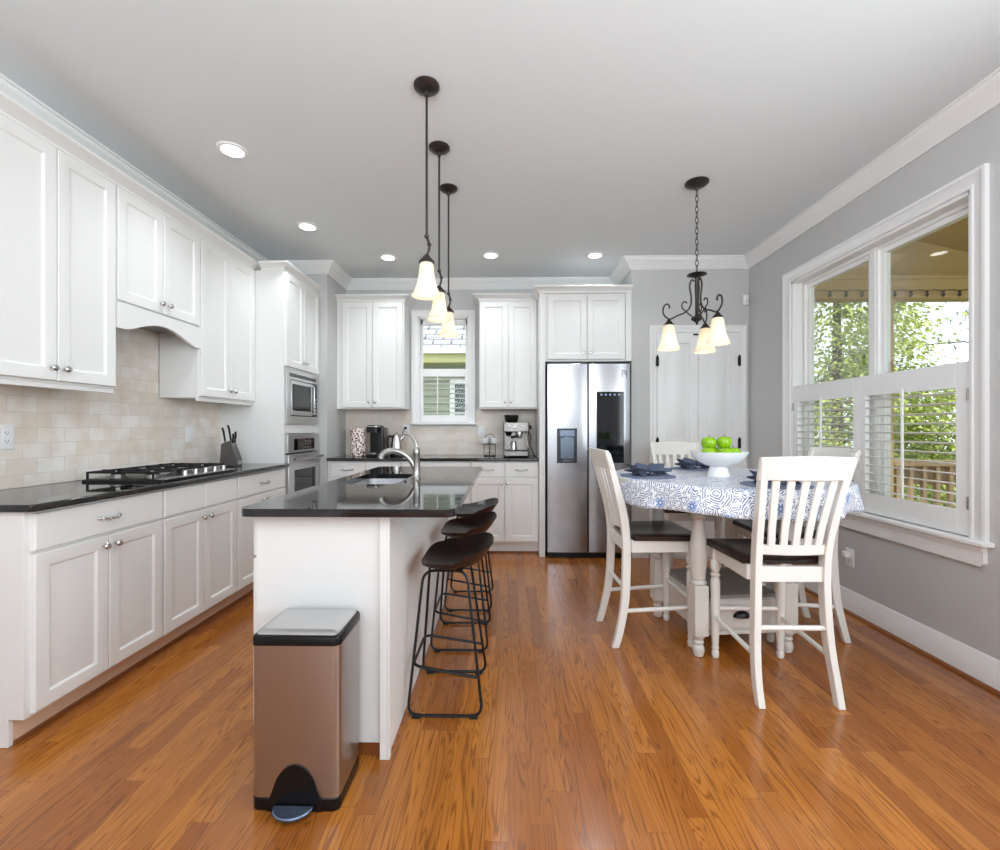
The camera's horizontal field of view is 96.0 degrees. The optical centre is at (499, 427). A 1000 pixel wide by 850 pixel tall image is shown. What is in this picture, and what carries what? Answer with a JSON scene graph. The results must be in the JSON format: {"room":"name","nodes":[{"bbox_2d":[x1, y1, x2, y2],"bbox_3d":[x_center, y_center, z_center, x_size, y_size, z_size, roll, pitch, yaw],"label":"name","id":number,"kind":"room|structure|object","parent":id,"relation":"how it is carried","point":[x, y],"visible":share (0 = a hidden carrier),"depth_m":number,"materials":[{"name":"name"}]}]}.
{"room":"eat-in kitchen","nodes":[
{"label":"eat-in kitchen","id":0,"kind":"room"},
{"bbox_2d":[0,269,255,489],"bbox_3d":[-2.361,-0.180,0.875,0.148,2.740,8.065,0,0,1],"label":"wall","id":1,"kind":"structure","parent":0,"point":[60,435],"depth_m":2.61,"materials":[{"name":"tile"}]},
{"bbox_2d":[0,425,13,449],"bbox_3d":[-2.261,0.042,2.061,0.008,0.114,0.070,0,0,1],"label":"wall outlet","id":2,"kind":"object","parent":1,"relation":"attached to","point":[6,431],"visible":1,"depth_m":2.06,"materials":[{"name":"white plastic"}]},
{"bbox_2d":[3,430,10,444],"bbox_3d":[-2.259,0.042,2.061,0.002,0.068,0.032,0,0,1],"label":"receptacle","id":3,"kind":"object","parent":2,"relation":"attached to","point":[6,433],"depth_m":2.06,"materials":[{"name":"white plastic"}]},
{"bbox_2d":[0,91,123,393],"bbox_3d":[-2.107,-0.748,2.022,0.318,1.140,0.614,0,0,1],"label":"upper cabinet","id":4,"kind":"object","parent":1,"relation":"attached to","point":[58,196],"visible":1,"depth_m":2.00,"materials":[{"name":"white paint"}]},
{"bbox_2d":[115,173,206,348],"bbox_3d":[-2.095,-0.919,2.647,0.318,0.797,0.637,0,0,1],"label":"upper cabinet","id":5,"kind":"object","parent":1,"relation":"attached to","point":[158,244],"visible":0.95,"depth_m":2.59,"materials":[{"name":"white paint"}]},
{"bbox_2d":[186,426,192,441],"bbox_3d":[-2.240,0.044,3.250,0.008,0.114,0.070,0,0,1],"label":"light switch","id":6,"kind":"object","parent":1,"relation":"attached to","point":[189,429],"visible":1,"depth_m":3.24,"materials":[{"name":"white plastic"}]},
{"bbox_2d":[159,228,258,405],"bbox_3d":[-2.084,-0.748,3.285,0.318,1.140,0.639,0,0,1],"label":"upper cabinet","id":7,"kind":"object","parent":1,"relation":"attached to","point":[222,370],"visible":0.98,"depth_m":3.15,"materials":[{"name":"white paint"}]},
{"bbox_2d":[306,274,345,483],"bbox_3d":[-1.929,-0.180,4.508,0.602,2.740,0.505,0,0,1],"label":"wall","id":8,"kind":"structure","parent":0,"point":[331,420],"depth_m":4.28,"materials":[{"name":"grey paint"}]},
{"bbox_2d":[346,290,613,454],"bbox_3d":[0.103,-0.180,4.790,4.655,2.740,0.148,0,0,1],"label":"wall","id":9,"kind":"structure","parent":0,"point":[430,440],"depth_m":4.73,"materials":[{"name":"stone"}]},
{"bbox_2d":[335,294,414,409],"bbox_3d":[-1.260,-0.754,4.587,0.732,1.128,0.322,0,0,1],"label":"upper cabinet","id":10,"kind":"object","parent":9,"relation":"attached to","point":[373,330],"visible":1,"depth_m":4.47,"materials":[{"name":"white paint"}]},
{"bbox_2d":[403,424,408,434],"bbox_3d":[-0.989,0.020,4.731,0.070,0.114,0.008,0,0,1],"label":"wall outlet","id":11,"kind":"object","parent":9,"relation":"attached to","point":[404,425],"visible":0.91,"depth_m":4.73,"materials":[{"name":"white plastic"}]},
{"bbox_2d":[409,310,476,424],"bbox_3d":[-0.595,-0.635,4.783,0.700,1.201,0.183,0,0,1],"label":"window","id":12,"kind":"structure","parent":9,"relation":"in","point":[419,320],"depth_m":4.72,"materials":[{"name":"white paint"}]},
{"bbox_2d":[420,369,466,422],"bbox_3d":[-0.593,-0.341,4.762,0.501,0.568,0.062,0,0,1],"label":"plantation shutter","id":13,"kind":"object","parent":12,"relation":"attached to","point":[437,373],"visible":1,"depth_m":4.75,"materials":[{"name":"white paint"}]},
{"bbox_2d":[478,426,484,436],"bbox_3d":[-0.194,0.035,4.716,0.070,0.114,0.008,0,0,1],"label":"light switch","id":14,"kind":"object","parent":9,"relation":"attached to","point":[481,429],"visible":1,"depth_m":4.71,"materials":[{"name":"white plastic"}]},
{"bbox_2d":[473,293,536,409],"bbox_3d":[0.054,-0.754,4.564,0.633,1.128,0.322,0,0,1],"label":"upper cabinet","id":15,"kind":"object","parent":9,"relation":"attached to","point":[507,321],"visible":0.98,"depth_m":4.45,"materials":[{"name":"white paint"}]},
{"bbox_2d":[0,0,999,277],"bbox_3d":[-0.039,-1.625,0.763,4.795,0.150,8.205,0,0,1],"label":"ceiling","id":16,"kind":"structure","parent":0,"point":[572,129],"depth_m":2.16,"materials":[{"name":"paint"}]},
{"bbox_2d":[216,141,247,158],"bbox_3d":[-1.491,-1.545,2.507,0.156,0.008,0.156,0,0,1],"label":"recessed light","id":17,"kind":"object","parent":16,"relation":"in","point":[230,149],"visible":1,"depth_m":2.50,"materials":[{"name":"white paint"}]},
{"bbox_2d":[296,222,317,230],"bbox_3d":[-1.479,-1.545,3.457,0.156,0.008,0.156,0,0,1],"label":"recessed light","id":18,"kind":"object","parent":16,"relation":"in","point":[307,226],"visible":1,"depth_m":3.45,"materials":[{"name":"white plastic"}]},
{"bbox_2d":[379,254,396,260],"bbox_3d":[-1.016,-1.545,4.084,0.156,0.008,0.156,0,0,1],"label":"recessed light","id":19,"kind":"object","parent":16,"relation":"in","point":[387,257],"visible":1,"depth_m":4.08,"materials":[{"name":"white plastic"}]},
{"bbox_2d":[411,76,441,299],"bbox_3d":[-0.332,-1.073,2.036,0.138,0.954,0.138,0,0,1],"label":"pendant lamp","id":20,"kind":"object","parent":16,"relation":"hanging from","point":[426,288],"visible":1,"depth_m":2.02,"materials":[{"name":"white glass"}]},
{"bbox_2d":[427,141,451,322],"bbox_3d":[-0.336,-1.073,2.484,0.138,0.954,0.138,0,0,1],"label":"pendant lamp","id":21,"kind":"object","parent":16,"relation":"hanging from","point":[438,314],"visible":0.88,"depth_m":2.47,"materials":[{"name":"white glass"}]},
{"bbox_2d":[438,183,458,337],"bbox_3d":[-0.332,-1.073,2.906,0.138,0.954,0.138,0,0,1],"label":"pendant lamp","id":22,"kind":"object","parent":16,"relation":"hanging from","point":[448,330],"visible":0.88,"depth_m":2.89,"materials":[{"name":"white glass"}]},
{"bbox_2d":[482,252,499,258],"bbox_3d":[-0.080,-1.545,4.032,0.156,0.008,0.156,0,0,1],"label":"recessed light","id":23,"kind":"object","parent":16,"relation":"in","point":[489,255],"visible":1,"depth_m":4.03,"materials":[{"name":"white plastic"}]},
{"bbox_2d":[586,252,603,258],"bbox_3d":[0.851,-1.545,4.030,0.156,0.008,0.156,0,0,1],"label":"recessed light","id":24,"kind":"object","parent":16,"relation":"in","point":[592,255],"visible":1,"depth_m":4.03,"materials":[{"name":"white plastic"}]},
{"bbox_2d":[657,176,730,353],"bbox_3d":[1.214,-1.025,2.827,0.413,1.050,0.427,0,0,1],"label":"chandelier","id":25,"kind":"object","parent":16,"relation":"hanging from","point":[714,335],"visible":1,"depth_m":2.83,"materials":[{"name":"brown metal"}]},
{"bbox_2d":[0,550,999,849],"bbox_3d":[-0.039,1.240,0.763,4.795,0.100,8.205,0,0,1],"label":"floor","id":26,"kind":"structure","parent":0,"point":[577,741],"depth_m":1.68,"materials":[{"name":"brown wood"}]},
{"bbox_2d":[0,490,162,747],"bbox_3d":[-1.992,0.750,2.000,0.565,0.878,0.653,0,0,1],"label":"base cabinet","id":27,"kind":"object","parent":26,"relation":"on","point":[81,585],"visible":0.98,"depth_m":1.85,"materials":[{"name":"white paint"}]},
{"bbox_2d":[148,477,236,657],"bbox_3d":[-1.980,0.750,2.645,0.564,0.878,0.636,0,0,1],"label":"base cabinet","id":28,"kind":"object","parent":26,"relation":"on","point":[199,519],"visible":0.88,"depth_m":2.58,"materials":[{"name":"white paint"}]},
{"bbox_2d":[226,468,284,608],"bbox_3d":[-1.969,0.750,3.283,0.565,0.878,0.638,0,0,1],"label":"base cabinet","id":29,"kind":"object","parent":26,"relation":"on","point":[253,488],"visible":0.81,"depth_m":3.10,"materials":[{"name":"white paint"}]},
{"bbox_2d":[0,463,289,512],"bbox_3d":[-1.975,0.296,2.626,0.559,0.028,1.951,0,0,1],"label":"countertop","id":30,"kind":"structure","parent":29,"relation":"on","point":[50,496],"depth_m":2.06,"materials":[{"name":"black stone"}]},
{"bbox_2d":[82,463,234,481],"bbox_3d":[-1.957,0.254,2.642,0.442,0.056,0.613,0,0,1],"label":"gas cooktop","id":31,"kind":"object","parent":30,"relation":"in","point":[171,471],"visible":1,"depth_m":2.50,"materials":[{"name":"black metal"}]},
{"bbox_2d":[220,441,241,465],"bbox_3d":[-2.000,0.187,3.346,0.122,0.188,0.090,0,0,-8],"label":"knife block","id":32,"kind":"object","parent":30,"relation":"on","point":[230,455],"visible":0.92,"depth_m":3.30,"materials":[{"name":"grey wood"}]},
{"bbox_2d":[221,428,225,442],"bbox_3d":[-2.033,0.081,3.322,0.047,0.170,0.017,0,0,-8],"label":"knife","id":33,"kind":"object","parent":32,"relation":"in","point":[223,431],"visible":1,"depth_m":3.31,"materials":[{"name":"black plastic"}]},
{"bbox_2d":[227,425,231,440],"bbox_3d":[-2.013,0.067,3.360,0.049,0.180,0.017,0,0,-8],"label":"knife","id":34,"kind":"object","parent":32,"relation":"in","point":[228,427],"visible":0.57,"depth_m":3.35,"materials":[{"name":"black plastic"}]},
{"bbox_2d":[221,261,323,487],"bbox_3d":[-1.955,-0.065,3.900,0.572,2.507,0.706,0,0,1],"label":"tall cabinet","id":35,"kind":"object","parent":26,"relation":"on","point":[286,298],"visible":0.41,"depth_m":3.60,"materials":[{"name":"white paint"}]},
{"bbox_2d":[285,369,317,424],"bbox_3d":[-1.903,-0.252,3.927,0.456,0.440,0.602,0,0,1],"label":"microwave","id":36,"kind":"object","parent":35,"relation":"in","point":[301,390],"visible":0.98,"depth_m":3.86,"materials":[{"name":"silver metal"}]},
{"bbox_2d":[285,433,323,493],"bbox_3d":[-1.914,0.407,3.927,0.533,0.715,0.602,0,0,1],"label":"wall oven","id":37,"kind":"object","parent":35,"relation":"in","point":[303,472],"visible":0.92,"depth_m":3.85,"materials":[{"name":"silver metal"}]},
{"bbox_2d":[253,609,359,822],"bbox_3d":[-0.635,0.911,1.471,0.280,0.555,0.269,0,0,1],"label":"trash can","id":38,"kind":"object","parent":26,"relation":"on","point":[306,661],"visible":1,"depth_m":1.40,"materials":[{"name":"brown metal"}]},
{"bbox_2d":[254,517,447,759],"bbox_3d":[-0.653,0.750,2.438,0.546,0.878,1.652,0,0,1],"label":"kitchen island","id":39,"kind":"object","parent":26,"relation":"on","point":[373,567],"visible":0.41,"depth_m":1.63,"materials":[{"name":"white paint"}]},
{"bbox_2d":[242,466,481,517],"bbox_3d":[-0.522,0.296,2.432,0.760,0.028,1.735,0,0,1],"label":"island countertop","id":40,"kind":"structure","parent":39,"relation":"on","point":[440,491],"depth_m":1.85,"materials":[{"name":"black stone"}]},
{"bbox_2d":[354,478,406,483],"bbox_3d":[-0.669,0.409,2.517,0.321,0.194,0.534,0,0,1],"label":"sink","id":41,"kind":"object","parent":40,"relation":"in","point":[372,480],"visible":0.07,"depth_m":2.77,"materials":[{"name":"silver metal"}]},
{"bbox_2d":[378,433,420,478],"bbox_3d":[-0.566,0.154,2.530,0.244,0.254,0.052,0,0,1],"label":"faucet","id":42,"kind":"object","parent":40,"relation":"on","point":[414,462],"visible":1,"depth_m":2.52,"materials":[{"name":"silver metal"}]},
{"bbox_2d":[328,461,400,481],"bbox_3d":[-1.280,0.750,4.482,0.697,0.878,0.532,0,0,1],"label":"base cabinet","id":43,"kind":"object","parent":26,"relation":"on","point":[336,469],"visible":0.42,"depth_m":4.25,"materials":[{"name":"white paint"}]},
{"bbox_2d":[326,455,538,460],"bbox_3d":[-0.630,0.296,4.468,1.996,0.028,0.519,0,0,1],"label":"countertop","id":44,"kind":"structure","parent":43,"relation":"on","point":[343,457],"depth_m":4.22,"materials":[{"name":"black stone"}]},
{"bbox_2d":[350,428,366,455],"bbox_3d":[-1.425,0.141,4.526,0.158,0.280,0.158,0,0,1],"label":"canister","id":45,"kind":"object","parent":44,"relation":"on","point":[357,435],"visible":1,"depth_m":4.46,"materials":[{"name":"white ceramic"}]},
{"bbox_2d":[366,425,387,456],"bbox_3d":[-1.234,0.126,4.530,0.159,0.310,0.255,0,0,1],"label":"coffee maker","id":46,"kind":"object","parent":44,"relation":"on","point":[378,434],"visible":0.77,"depth_m":4.51,"materials":[{"name":"black plastic"}]},
{"bbox_2d":[387,432,403,455],"bbox_3d":[-1.047,0.160,4.544,0.150,0.242,0.136,0,0,40],"label":"kettle","id":47,"kind":"object","parent":44,"relation":"on","point":[396,442],"visible":0.64,"depth_m":4.50,"materials":[{"name":"silver metal"}]},
{"bbox_2d":[484,434,495,455],"bbox_3d":[-0.103,0.168,4.503,0.121,0.224,0.124,0,0,1],"label":"rack","id":48,"kind":"object","parent":44,"relation":"on","point":[487,434],"visible":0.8,"depth_m":4.50,"materials":[{"name":"metal"}]},
{"bbox_2d":[480,438,488,443],"bbox_3d":[-0.148,0.128,4.462,0.082,0.055,0.078,0,0,16],"label":"coffee cup","id":49,"kind":"object","parent":48,"relation":"in","point":[484,440],"visible":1,"depth_m":4.43,"materials":[{"name":"white ceramic"}]},
{"bbox_2d":[490,438,498,443],"bbox_3d":[-0.059,0.128,4.460,0.082,0.055,0.078,0,0,-12],"label":"coffee cup","id":50,"kind":"object","parent":48,"relation":"in","point":[492,440],"visible":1,"depth_m":4.43,"materials":[{"name":"white ceramic"}]},
{"bbox_2d":[503,415,534,456],"bbox_3d":[0.194,0.073,4.463,0.324,0.416,0.353,0,0,1],"label":"espresso machine","id":51,"kind":"object","parent":44,"relation":"on","point":[513,431],"visible":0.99,"depth_m":4.40,"materials":[{"name":"silver metal"}]},
{"bbox_2d":[508,441,516,449],"bbox_3d":[0.131,0.174,4.441,0.074,0.088,0.066,0,0,39],"label":"milk jug","id":52,"kind":"object","parent":51,"relation":"on","point":[513,446],"visible":0.96,"depth_m":4.41,"materials":[{"name":"silver metal"}]},
{"bbox_2d":[401,461,470,537],"bbox_3d":[-0.601,0.750,4.470,0.659,0.878,0.532,0,0,1],"label":"base cabinet","id":53,"kind":"object","parent":26,"relation":"on","point":[403,463],"visible":0.02,"depth_m":4.24,"materials":[{"name":"white paint"}]},
{"bbox_2d":[407,532,493,719],"bbox_3d":[-0.204,0.844,2.014,0.352,0.690,0.396,0,0,1],"label":"bar stool","id":54,"kind":"object","parent":26,"relation":"on","point":[454,555],"visible":1,"depth_m":1.99,"materials":[{"name":"black metal"}]},
{"bbox_2d":[430,511,496,652],"bbox_3d":[-0.194,0.844,2.559,0.352,0.690,0.396,0,0,1],"label":"bar stool","id":55,"kind":"object","parent":26,"relation":"on","point":[456,528],"visible":0.84,"depth_m":2.57,"materials":[{"name":"black paint"}]},
{"bbox_2d":[444,498,498,611],"bbox_3d":[-0.185,0.844,3.084,0.352,0.690,0.396,0,0,1],"label":"bar stool","id":56,"kind":"object","parent":26,"relation":"on","point":[487,505],"visible":0.59,"depth_m":3.12,"materials":[{"name":"black paint"}]},
{"bbox_2d":[471,461,538,552],"bbox_3d":[0.049,0.750,4.458,0.638,0.878,0.532,0,0,1],"label":"base cabinet","id":57,"kind":"object","parent":26,"relation":"on","point":[515,529],"visible":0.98,"depth_m":4.23,"materials":[{"name":"white paint"}]},
{"bbox_2d":[532,285,632,556],"bbox_3d":[0.762,-0.054,4.397,0.900,2.487,0.630,0,0,1],"label":"tall cabinet","id":58,"kind":"object","parent":26,"relation":"on","point":[576,323],"visible":0.96,"depth_m":4.15,"materials":[{"name":"white paint"}]},
{"bbox_2d":[545,362,629,557],"bbox_3d":[0.813,0.291,4.380,0.756,1.790,0.613,0,0,1],"label":"refrigerator","id":59,"kind":"object","parent":26,"relation":"on","point":[587,404],"visible":0.87,"depth_m":4.09,"materials":[{"name":"silver metal"}]},
{"bbox_2d":[589,448,693,647],"bbox_3d":[0.805,0.653,2.613,0.548,1.073,0.434,0,0,-2],"label":"dining chair","id":60,"kind":"object","parent":26,"relation":"on","point":[666,536],"visible":0.91,"depth_m":2.46,"materials":[{"name":"white paint"}]},
{"bbox_2d":[650,442,721,568],"bbox_3d":[1.415,0.653,3.469,0.434,1.073,0.548,0,0,4],"label":"dining chair","id":61,"kind":"object","parent":26,"relation":"on","point":[674,449],"visible":0.19,"depth_m":3.67,"materials":[{"name":"white paint"}]},
{"bbox_2d":[616,468,797,656],"bbox_3d":[1.262,0.733,2.618,1.194,0.914,1.194,0,0,-5],"label":"dining table","id":62,"kind":"object","parent":26,"relation":"on","point":[734,588],"visible":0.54,"depth_m":2.38,"materials":[{"name":"paint"}]},
{"bbox_2d":[669,567,774,598],"bbox_3d":[1.262,0.895,2.618,0.414,0.020,0.458,0,0,-5],"label":"shelf","id":63,"kind":"object","parent":62,"relation":"attached to","point":[733,585],"depth_m":2.58,"materials":[{"name":"grey wood"}]},
{"bbox_2d":[610,467,864,520],"bbox_3d":[1.286,0.340,2.593,1.268,0.134,1.264,0,0,1],"label":"tablecloth","id":64,"kind":"object","parent":62,"relation":"on","point":[696,492],"visible":0.48,"depth_m":2.13,"materials":[{"name":"white fabric"}]},
{"bbox_2d":[620,473,675,478],"bbox_3d":[0.835,0.270,2.546,0.304,0.004,0.304,0,0,1],"label":"placemat","id":65,"kind":"object","parent":64,"relation":"on","point":[629,475],"visible":0.81,"depth_m":2.49,"materials":[{"name":"blue fabric"}]},
{"bbox_2d":[624,463,671,474],"bbox_3d":[0.835,0.230,2.548,0.200,0.074,0.193,0,0,-16],"label":"napkin","id":66,"kind":"object","parent":65,"relation":"on","point":[638,468],"visible":1,"depth_m":2.52,"materials":[{"name":"blue fabric"}]},
{"bbox_2d":[671,467,708,470],"bbox_3d":[1.288,0.270,2.978,0.304,0.004,0.304,0,0,1],"label":"placemat","id":67,"kind":"object","parent":64,"relation":"on","point":[674,468],"visible":0.62,"depth_m":2.94,"materials":[{"name":"blue fabric"}]},
{"bbox_2d":[674,457,708,467],"bbox_3d":[1.288,0.230,2.980,0.200,0.074,0.193,0,0,-5],"label":"napkin","id":68,"kind":"object","parent":67,"relation":"on","point":[685,462],"visible":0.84,"depth_m":2.95,"materials":[{"name":"blue fabric"}]},
{"bbox_2d":[689,450,748,476],"bbox_3d":[1.230,0.202,2.534,0.304,0.140,0.304,0,0,1],"label":"fruit bowl","id":69,"kind":"object","parent":64,"relation":"on","point":[718,463],"visible":0.94,"depth_m":2.46,"materials":[{"name":"white ceramic"}]},
{"bbox_2d":[701,437,716,447],"bbox_3d":[1.186,0.082,2.556,0.082,0.088,0.082,0,0,1],"label":"apple","id":70,"kind":"object","parent":69,"relation":"in","point":[706,442],"visible":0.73,"depth_m":2.53,"materials":[{"name":"green food"}]},
{"bbox_2d":[701,448,716,452],"bbox_3d":[1.162,0.141,2.503,0.082,0.088,0.082,0,0,39],"label":"apple","id":71,"kind":"object","parent":69,"relation":"in","point":[713,450],"visible":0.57,"depth_m":2.48,"materials":[{"name":"green food"}]},
{"bbox_2d":[716,434,731,448],"bbox_3d":[1.276,0.079,2.563,0.082,0.088,0.082,0,0,1],"label":"apple","id":72,"kind":"object","parent":69,"relation":"in","point":[722,441],"visible":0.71,"depth_m":2.53,"materials":[{"name":"green food"}]},
{"bbox_2d":[718,446,733,452],"bbox_3d":[1.235,0.141,2.459,0.082,0.088,0.082,0,0,-12],"label":"apple","id":73,"kind":"object","parent":69,"relation":"in","point":[722,450],"visible":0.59,"depth_m":2.43,"materials":[{"name":"green food"}]},
{"bbox_2d":[731,445,740,452],"bbox_3d":[1.302,0.141,2.513,0.082,0.088,0.082,0,0,26],"label":"apple","id":74,"kind":"object","parent":69,"relation":"in","point":[736,450],"visible":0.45,"depth_m":2.48,"materials":[{"name":"green food"}]},
{"bbox_2d":[739,481,813,489],"bbox_3d":[1.308,0.270,2.137,0.304,0.004,0.304,0,0,1],"label":"placemat","id":75,"kind":"object","parent":64,"relation":"on","point":[783,485],"visible":0.36,"depth_m":2.12,"materials":[{"name":"blue fabric"}]},
{"bbox_2d":[747,470,801,483],"bbox_3d":[1.308,0.230,2.139,0.200,0.074,0.193,0,0,10],"label":"napkin","id":76,"kind":"object","parent":75,"relation":"on","point":[754,473],"visible":0.09,"depth_m":2.17,"materials":[{"name":"blue fabric"}]},
{"bbox_2d":[706,456,856,709],"bbox_3d":[1.281,0.653,2.102,0.434,1.073,0.548,0,0,1],"label":"dining chair","id":77,"kind":"object","parent":26,"relation":"on","point":[746,557],"visible":1,"depth_m":1.95,"materials":[{"name":"white paint"}]},
{"bbox_2d":[733,447,860,642],"bbox_3d":[1.742,0.653,2.670,0.548,1.073,0.434,0,0,1],"label":"dining chair","id":78,"kind":"object","parent":26,"relation":"on","point":[743,526],"visible":0.26,"depth_m":2.50,"materials":[{"name":"white paint"}]},
{"bbox_2d":[620,269,748,539],"bbox_3d":[1.749,-0.180,4.412,1.070,2.740,0.565,0,0,1],"label":"wall","id":79,"kind":"structure","parent":0,"point":[652,289],"depth_m":4.13,"materials":[{"name":"grey paint"}]},
{"bbox_2d":[631,552,648,557],"bbox_3d":[1.285,1.117,4.130,0.153,0.147,0.016,0,0,1],"label":"baseboard","id":80,"kind":"structure","parent":79,"relation":"attached to","point":[633,555],"depth_m":4.12,"materials":[{"name":"white paint"}]},
{"bbox_2d":[649,325,746,557],"bbox_3d":[1.809,0.126,4.111,0.872,2.128,0.034,0,0,1],"label":"door","id":81,"kind":"structure","parent":79,"relation":"in","point":[693,397],"depth_m":4.11,"materials":[{"name":"white paint"}]},
{"bbox_2d":[742,295,748,305],"bbox_3d":[2.238,-1.165,4.099,0.050,0.090,0.044,0,0,1],"label":"sensor","id":82,"kind":"object","parent":79,"relation":"attached to","point":[745,298],"visible":1,"depth_m":4.08,"materials":[{"name":"white plastic"}]},
{"bbox_2d":[749,104,999,660],"bbox_3d":[2.288,-0.180,0.722,0.140,2.740,7.925,0,0,1],"label":"wall","id":83,"kind":"structure","parent":0,"point":[959,600],"depth_m":2.48,"materials":[{"name":"grey paint"}]},
{"bbox_2d":[0,67,999,290],"bbox_3d":[-0.039,-1.501,0.763,4.514,0.098,7.924,0,0,1],"label":"trim","id":84,"kind":"structure","parent":83,"relation":"attached to","point":[984,96],"depth_m":3.08,"materials":[{"name":"white paint"}]},
{"bbox_2d":[846,547,853,567],"bbox_3d":[2.252,0.835,2.900,0.008,0.114,0.070,0,0,1],"label":"wall outlet","id":85,"kind":"object","parent":83,"relation":"attached to","point":[849,560],"visible":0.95,"depth_m":2.89,"materials":[{"name":"white plastic"}]},
{"bbox_2d":[842,551,850,556],"bbox_3d":[2.230,0.811,2.901,0.036,0.033,0.030,0,0,1],"label":"plug adapter","id":86,"kind":"object","parent":85,"relation":"attached to","point":[844,553],"visible":1,"depth_m":2.89,"materials":[{"name":"white plastic"}]},
{"bbox_2d":[762,564,999,696],"bbox_3d":[2.188,1.181,0.433,0.016,0.018,7.344,0,0,1],"label":"trim","id":87,"kind":"structure","parent":83,"relation":"attached to","point":[950,667],"depth_m":2.36,"materials":[{"name":"brown wood"}]},
{"bbox_2d":[763,564,999,690],"bbox_3d":[2.196,1.117,0.441,0.032,0.147,7.360,0,0,1],"label":"baseboard","id":88,"kind":"structure","parent":83,"relation":"attached to","point":[981,666],"depth_m":2.36,"materials":[{"name":"white paint"}]},
{"bbox_2d":[782,163,994,566],"bbox_3d":[2.299,-0.285,2.821,0.190,1.855,1.567,0,0,1],"label":"window","id":89,"kind":"structure","parent":83,"relation":"in","point":[918,220],"depth_m":2.54,"materials":[{"name":"white paint"}]},
{"bbox_2d":[792,377,859,490],"bbox_3d":[2.275,0.100,3.160,0.061,0.843,0.657,0,0,1],"label":"plantation shutter","id":90,"kind":"object","parent":89,"relation":"attached to","point":[850,387],"visible":0.5,"depth_m":3.10,"materials":[{"name":"white paint"}]},
{"bbox_2d":[860,361,968,535],"bbox_3d":[2.263,0.100,2.491,0.061,0.843,0.674,0,0,1],"label":"plantation shutter","id":91,"kind":"object","parent":89,"relation":"attached to","point":[953,375],"visible":0.94,"depth_m":2.42,"materials":[{"name":"white paint"}]},
{"bbox_2d":[842,241,967,274],"bbox_3d":[4.366,-1.885,4.663,3.835,0.950,0.040,0,0,1],"label":"ceiling","id":92,"kind":"structure","parent":0,"point":[915,258],"depth_m":4.64,"materials":[{"name":"paint"}]},
{"bbox_2d":[917,217,967,251],"bbox_3d":[4.319,-1.965,2.023,3.835,0.990,6.200,0,0,1],"label":"ceiling","id":93,"kind":"structure","parent":0,"point":[953,236],"depth_m":4.47,"materials":[{"name":"paint"}]},
{"bbox_3d":[4.078,1.400,1.803,3.360,0.180,5.750,0,0,1],"label":"floor","id":94,"kind":"structure","parent":0,"visible":0},
{"bbox_2d":[891,299,895,496],"bbox_3d":[3.953,0.001,4.630,0.120,2.618,0.140,0,0,1],"label":"pillar porch","id":95,"kind":"structure","parent":94,"relation":"on","point":[893,301],"depth_m":4.57,"materials":[{"name":"paint"}]},
{"bbox_2d":[814,275,967,302],"bbox_3d":[4.365,-1.430,4.623,3.835,0.240,0.170,0,0,1],"label":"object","id":96,"kind":"structure","parent":95,"relation":"on","point":[842,282],"depth_m":4.56,"materials":[{"name":"paint"}]},
{"bbox_2d":[814,289,966,296],"bbox_3d":[4.214,-1.359,4.526,3.537,0.079,0.032,0,0,1],"label":"string lights","id":97,"kind":"object","parent":96,"relation":"attached to","point":[943,294],"visible":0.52,"depth_m":4.53,"materials":[{"name":"black plastic"}]},
{"bbox_2d":[852,460,955,507],"bbox_3d":[4.366,0.760,4.638,3.835,0.860,0.150,0,0,1],"label":"porch railing","id":98,"kind":"object","parent":95,"relation":"attached to","point":[942,467],"visible":0.09,"depth_m":4.61,"materials":[{"name":"brown wood"}]},
{"label":"outside","id":99,"kind":"structure","parent":0,"visible":0},
{"bbox_3d":[-13.426,1.915,22.680,32.345,0.950,35.125,0,0,1],"label":"ground","id":100,"kind":"structure","parent":99,"visible":0},
{"bbox_2d":[424,325,464,414],"bbox_3d":[-0.594,-0.938,8.807,6.900,4.656,2.831,0,0,1],"label":"neighbor house","id":101,"kind":"structure","parent":100,"relation":"on","point":[439,352],"depth_m":7.88,"materials":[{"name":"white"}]},
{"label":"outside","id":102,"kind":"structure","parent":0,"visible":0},
{"bbox_3d":[16.353,2.090,9.711,27.645,0.600,60.000,0,0,1],"label":"ground","id":103,"kind":"structure","parent":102,"visible":0},
{"bbox_2d":[814,346,955,504],"bbox_3d":[9.513,-0.156,11.923,5.576,4.341,5.515,0,0,1],"label":"evergreen tree","id":104,"kind":"object","parent":103,"relation":"on","point":[859,350],"visible":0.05,"depth_m":11.65,"materials":[{"name":"green plant"}]},
{"bbox_2d":[814,302,967,507],"bbox_3d":[6.103,-1.554,8.113,4.014,6.690,4.218,0,0,12],"label":"evergreen tree","id":105,"kind":"object","parent":103,"relation":"on","point":[838,337],"visible":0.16,"depth_m":7.34,"materials":[{"name":"green plant"}]},
{"bbox_2d":[843,388,955,507],"bbox_3d":[8.400,0.469,7.822,3.780,2.798,3.732,0,0,1],"label":"leafy tree","id":106,"kind":"object","parent":103,"relation":"on","point":[911,438],"visible":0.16,"depth_m":7.84,"materials":[{"name":"green plant"}]},
{"bbox_2d":[901,302,967,366],"bbox_3d":[12.074,-1.709,10.166,4.784,7.003,3.438,0,0,45],"label":"pine tree","id":107,"kind":"object","parent":103,"relation":"on","point":[966,311],"visible":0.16,"depth_m":11.05,"materials":[{"name":"green plant"}]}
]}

